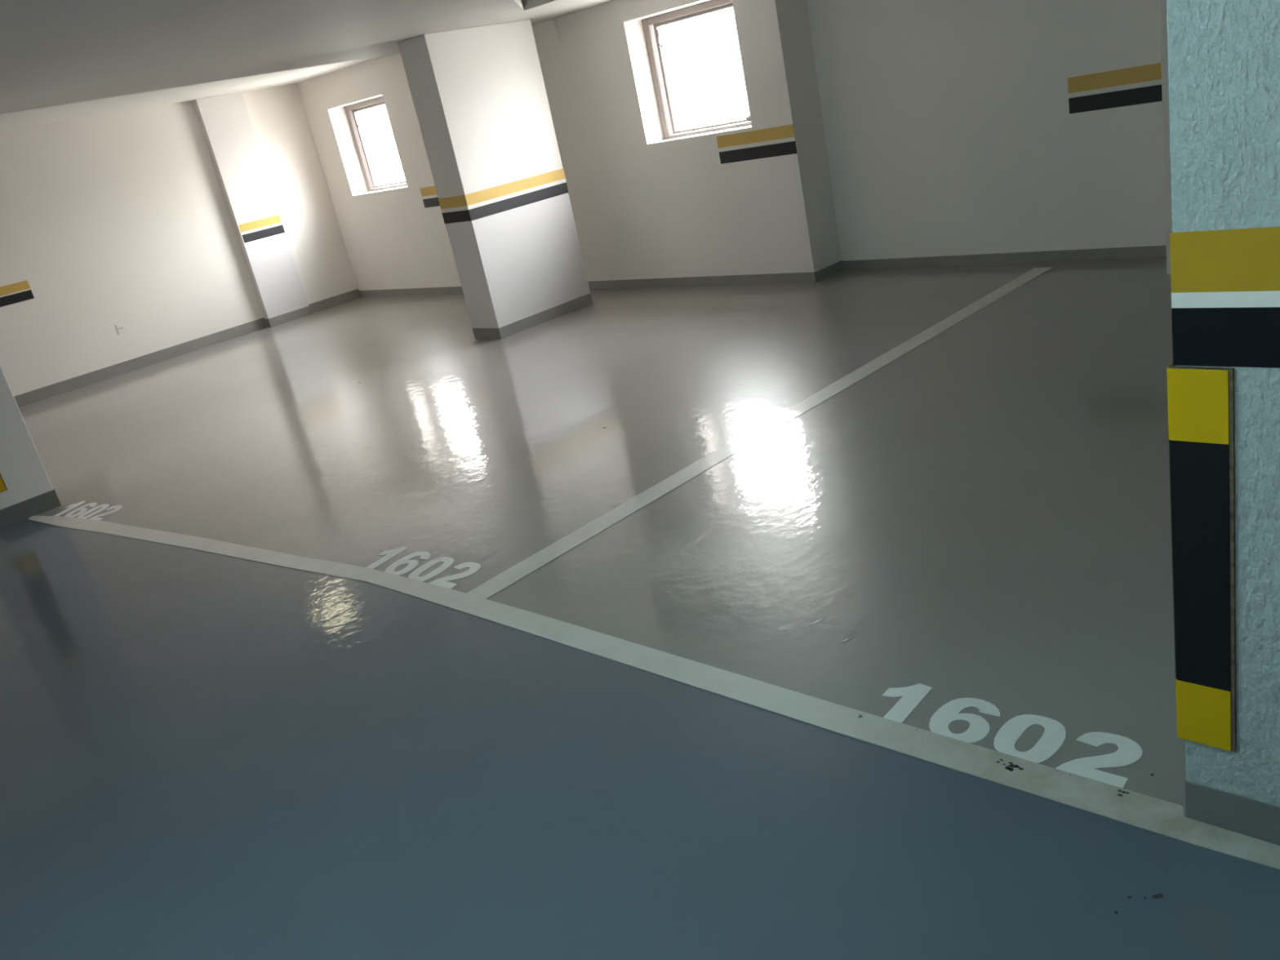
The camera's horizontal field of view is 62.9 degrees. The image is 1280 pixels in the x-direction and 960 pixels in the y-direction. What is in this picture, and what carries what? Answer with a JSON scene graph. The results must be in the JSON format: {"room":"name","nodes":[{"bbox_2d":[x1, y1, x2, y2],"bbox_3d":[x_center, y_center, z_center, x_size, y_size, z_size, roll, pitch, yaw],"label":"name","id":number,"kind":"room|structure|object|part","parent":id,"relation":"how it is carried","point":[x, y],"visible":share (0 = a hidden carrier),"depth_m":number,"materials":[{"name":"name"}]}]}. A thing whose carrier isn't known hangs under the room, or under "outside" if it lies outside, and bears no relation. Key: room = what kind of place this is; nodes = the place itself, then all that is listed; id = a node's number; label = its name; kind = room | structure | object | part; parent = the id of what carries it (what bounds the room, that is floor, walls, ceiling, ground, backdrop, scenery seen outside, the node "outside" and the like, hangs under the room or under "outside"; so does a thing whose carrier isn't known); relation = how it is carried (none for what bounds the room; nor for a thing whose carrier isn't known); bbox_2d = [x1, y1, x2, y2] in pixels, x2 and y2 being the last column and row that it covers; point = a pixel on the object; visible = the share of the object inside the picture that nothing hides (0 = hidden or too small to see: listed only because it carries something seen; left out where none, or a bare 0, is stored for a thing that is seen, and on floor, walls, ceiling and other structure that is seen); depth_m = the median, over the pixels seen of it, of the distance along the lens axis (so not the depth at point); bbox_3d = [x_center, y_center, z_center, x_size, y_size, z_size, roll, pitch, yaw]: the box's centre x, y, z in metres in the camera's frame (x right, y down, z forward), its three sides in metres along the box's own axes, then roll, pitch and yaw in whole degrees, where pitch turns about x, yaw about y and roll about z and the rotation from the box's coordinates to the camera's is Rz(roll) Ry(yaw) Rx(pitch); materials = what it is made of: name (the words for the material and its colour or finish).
{"room":"parking garage","nodes":[
{"label":"parking garage","id":0,"kind":"room"},
{"bbox_2d":[0,83,358,396],"bbox_3d":[-5.959,-1.742,8.867,0.202,2.500,7.550,8,28,44],"label":"wall","id":1,"kind":"structure","parent":0,"point":[119,228],"depth_m":9.87,"materials":[{"name":"paint"}]},
{"bbox_2d":[0,280,34,306],"bbox_3d":[-5.643,-1.560,9.076,0.003,0.164,0.700,8,28,44],"label":"stripe","id":2,"kind":"object","parent":1,"relation":"attached to","point":[17,292],"depth_m":9.21,"materials":[{"name":"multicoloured paint"}]},
{"bbox_2d":[13,317,267,407],"bbox_3d":[-5.971,-0.451,8.909,0.014,0.105,6.200,8,28,44],"label":"baseboard","id":3,"kind":"structure","parent":1,"relation":"attached to","point":[44,393],"depth_m":10.00,"materials":[{"name":"paint"}]},
{"bbox_2d":[192,92,311,327],"bbox_3d":[-3.906,-2.714,10.622,0.083,2.262,0.482,8,28,44],"label":"pilaster","id":4,"kind":"object","parent":1,"relation":"attached to","point":[224,121],"visible":1,"depth_m":10.56,"materials":[{"name":"paint"}]},
{"bbox_3d":[-3.689,-1.717,10.995,0.083,0.090,0.482,8,28,44],"label":"skirting","id":5,"kind":"part","parent":4,"relation":"part of","materials":[{"name":"paint"}]},
{"bbox_2d":[308,288,359,312],"bbox_3d":[-3.337,-1.944,11.391,0.014,0.095,0.670,8,28,44],"label":"baseboard","id":6,"kind":"structure","parent":1,"relation":"attached to","point":[344,297],"depth_m":11.39,"materials":[{"name":"paint"}]},
{"bbox_2d":[0,56,378,131],"bbox_3d":[-4.914,-2.674,7.510,3.380,0.200,7.950,8,28,44],"label":"ceiling","id":7,"kind":"structure","parent":0,"point":[46,115],"depth_m":9.12,"materials":[{"name":"paint"}]},
{"bbox_2d":[0,0,614,114],"bbox_3d":[0.463,-1.912,2.458,11.550,0.382,8.200,8,28,44],"label":"ceiling","id":8,"kind":"structure","parent":0,"point":[53,52],"depth_m":5.24,"materials":[{"name":"paint"}]},
{"bbox_2d":[297,0,841,290],"bbox_3d":[-1.126,-2.940,9.263,6.290,2.500,0.430,8,28,44],"label":"wall","id":9,"kind":"structure","parent":0,"point":[645,205],"depth_m":8.06,"materials":[{"name":"paint"}]},
{"bbox_2d":[343,95,406,191],"bbox_3d":[-2.572,-3.401,10.584,1.020,0.868,0.070,8,28,44],"label":"window","id":10,"kind":"structure","parent":9,"relation":"in","point":[351,110],"depth_m":10.83,"materials":[{"name":"metal"}]},
{"bbox_2d":[419,186,439,208],"bbox_3d":[-1.850,-2.692,9.890,0.720,0.188,0.003,8,28,44],"label":"stripe","id":11,"kind":"object","parent":9,"relation":"attached to","point":[429,195],"depth_m":10.05,"materials":[{"name":"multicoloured paint"}]},
{"bbox_2d":[358,271,816,297],"bbox_3d":[-0.937,-1.747,9.496,6.104,0.075,0.014,8,28,44],"label":"baseboard","id":12,"kind":"structure","parent":9,"relation":"attached to","point":[810,277],"depth_m":8.35,"materials":[{"name":"paint"}]},
{"bbox_2d":[641,0,751,139],"bbox_3d":[0.479,-2.981,7.597,1.010,0.867,0.070,8,28,44],"label":"window","id":13,"kind":"structure","parent":9,"relation":"in","point":[651,25],"depth_m":7.81,"materials":[{"name":"metal"}]},
{"bbox_2d":[715,124,796,164],"bbox_3d":[0.805,-2.333,7.288,0.672,0.192,0.003,8,28,44],"label":"stripe","id":14,"kind":"object","parent":9,"relation":"attached to","point":[775,141],"depth_m":7.28,"materials":[{"name":"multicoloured paint"}]},
{"bbox_2d":[814,260,843,282],"bbox_3d":[1.349,-1.493,7.493,0.014,0.070,0.350,8,28,44],"label":"baseboard","id":15,"kind":"structure","parent":9,"relation":"attached to","point":[823,273],"depth_m":7.49,"materials":[{"name":"paint"}]},
{"bbox_2d":[0,256,1279,959],"bbox_3d":[-0.316,0.138,4.366,14.880,0.121,8.200,8,28,44],"label":"floor","id":16,"kind":"structure","parent":0,"point":[204,755],"depth_m":3.19,"materials":[{"name":"grey paint"}]},
{"bbox_2d":[0,364,61,527],"bbox_3d":[-3.911,-0.826,5.761,0.955,2.130,0.306,8,28,44],"label":"column","id":17,"kind":"structure","parent":16,"relation":"on","point":[30,492],"depth_m":5.72,"materials":[{"name":"paint"}]},
{"bbox_2d":[0,473,7,492],"bbox_3d":[-3.572,-0.265,5.564,0.099,0.724,0.099,8,28,44],"label":"guard","id":18,"kind":"object","parent":17,"relation":"attached to","point":[2,486],"visible":1,"depth_m":5.66,"materials":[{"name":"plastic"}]},
{"bbox_3d":[-3.708,0.106,6.109,0.955,0.098,0.306,8,28,44],"label":"skirting","id":19,"kind":"part","parent":17,"relation":"part of","materials":[{"name":"paint"}]},
{"bbox_2d":[54,501,122,519],"bbox_3d":[-2.994,0.172,5.657,0.545,0.001,0.223,3,25,36],"label":"number","id":20,"kind":"object","parent":16,"relation":"on","point":[104,506],"visible":1,"depth_m":5.66,"materials":[{"name":"paint"}]},
{"bbox_2d":[366,546,480,588],"bbox_3d":[-0.841,0.332,3.977,0.597,0.001,0.235,8,28,44],"label":"number","id":21,"kind":"object","parent":16,"relation":"on","point":[448,562],"visible":1,"depth_m":3.96,"materials":[{"name":"paint"}]},
{"bbox_2d":[397,19,592,342],"bbox_3d":[-1.062,-2.211,7.813,0.327,2.130,1.061,8,28,44],"label":"column","id":22,"kind":"structure","parent":16,"relation":"on","point":[479,95],"depth_m":7.66,"materials":[{"name":"paint"}]},
{"bbox_3d":[-0.858,-1.271,8.164,0.327,0.083,1.061,8,28,44],"label":"skirting","id":23,"kind":"part","parent":22,"relation":"part of","materials":[{"name":"paint"}]},
{"bbox_2d":[28,515,1279,869],"bbox_3d":[-0.705,0.447,3.587,6.993,0.003,0.284,6,27,41],"label":"line","id":24,"kind":"object","parent":16,"relation":"on","point":[1147,812],"depth_m":2.60,"materials":[{"name":"paint"}]},
{"bbox_2d":[466,266,1053,599],"bbox_3d":[0.952,-0.449,5.024,0.116,0.002,4.482,9,29,44],"label":"line","id":25,"kind":"object","parent":16,"relation":"on","point":[509,576],"depth_m":4.47,"materials":[{"name":"paint"}]},
{"bbox_2d":[882,683,1142,788],"bbox_3d":[0.809,0.569,2.380,0.607,0.001,0.197,8,28,44],"label":"number","id":26,"kind":"object","parent":16,"relation":"on","point":[1129,752],"visible":1,"depth_m":2.35,"materials":[{"name":"paint"}]},
{"bbox_2d":[1166,0,1279,845],"bbox_3d":[1.393,-0.429,1.607,0.836,2.130,0.763,8,28,44],"label":"column","id":27,"kind":"structure","parent":16,"relation":"on","point":[1224,55],"depth_m":1.61,"materials":[{"name":"paint"}]},
{"bbox_2d":[1166,362,1236,752],"bbox_3d":[0.998,0.136,1.830,0.099,0.724,0.099,8,28,44],"label":"guard","id":28,"kind":"object","parent":27,"relation":"attached to","point":[1201,400],"visible":0.97,"depth_m":1.78,"materials":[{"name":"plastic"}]},
{"bbox_3d":[1.598,0.509,1.958,0.835,0.086,0.762,8,28,44],"label":"skirting","id":29,"kind":"part","parent":27,"relation":"part of","materials":[{"name":"paint"}]},
{"bbox_2d":[806,0,1165,261],"bbox_3d":[4.376,-2.332,4.285,8.595,2.600,0.300,8,28,44],"label":"wall","id":30,"kind":"structure","parent":0,"point":[949,128],"depth_m":6.50,"materials":[{"name":"paint"}]},
{"bbox_2d":[841,244,1166,270],"bbox_3d":[2.312,-1.436,6.786,2.360,0.065,0.014,8,28,44],"label":"baseboard","id":31,"kind":"structure","parent":30,"relation":"attached to","point":[1150,251],"depth_m":6.70,"materials":[{"name":"paint"}]},
{"bbox_2d":[1067,62,1162,114],"bbox_3d":[2.731,-2.203,5.874,0.657,0.201,0.003,8,28,44],"label":"stripe","id":32,"kind":"object","parent":30,"relation":"attached to","point":[1138,85],"depth_m":5.91,"materials":[{"name":"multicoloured paint"}]},
{"bbox_2d":[1159,0,1172,274],"bbox_3d":[2.969,-2.152,5.307,0.480,2.130,0.424,8,28,44],"label":"pilaster","id":33,"kind":"object","parent":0,"point":[1162,3],"visible":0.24,"depth_m":5.42,"materials":[{"name":"paint"}]}
]}

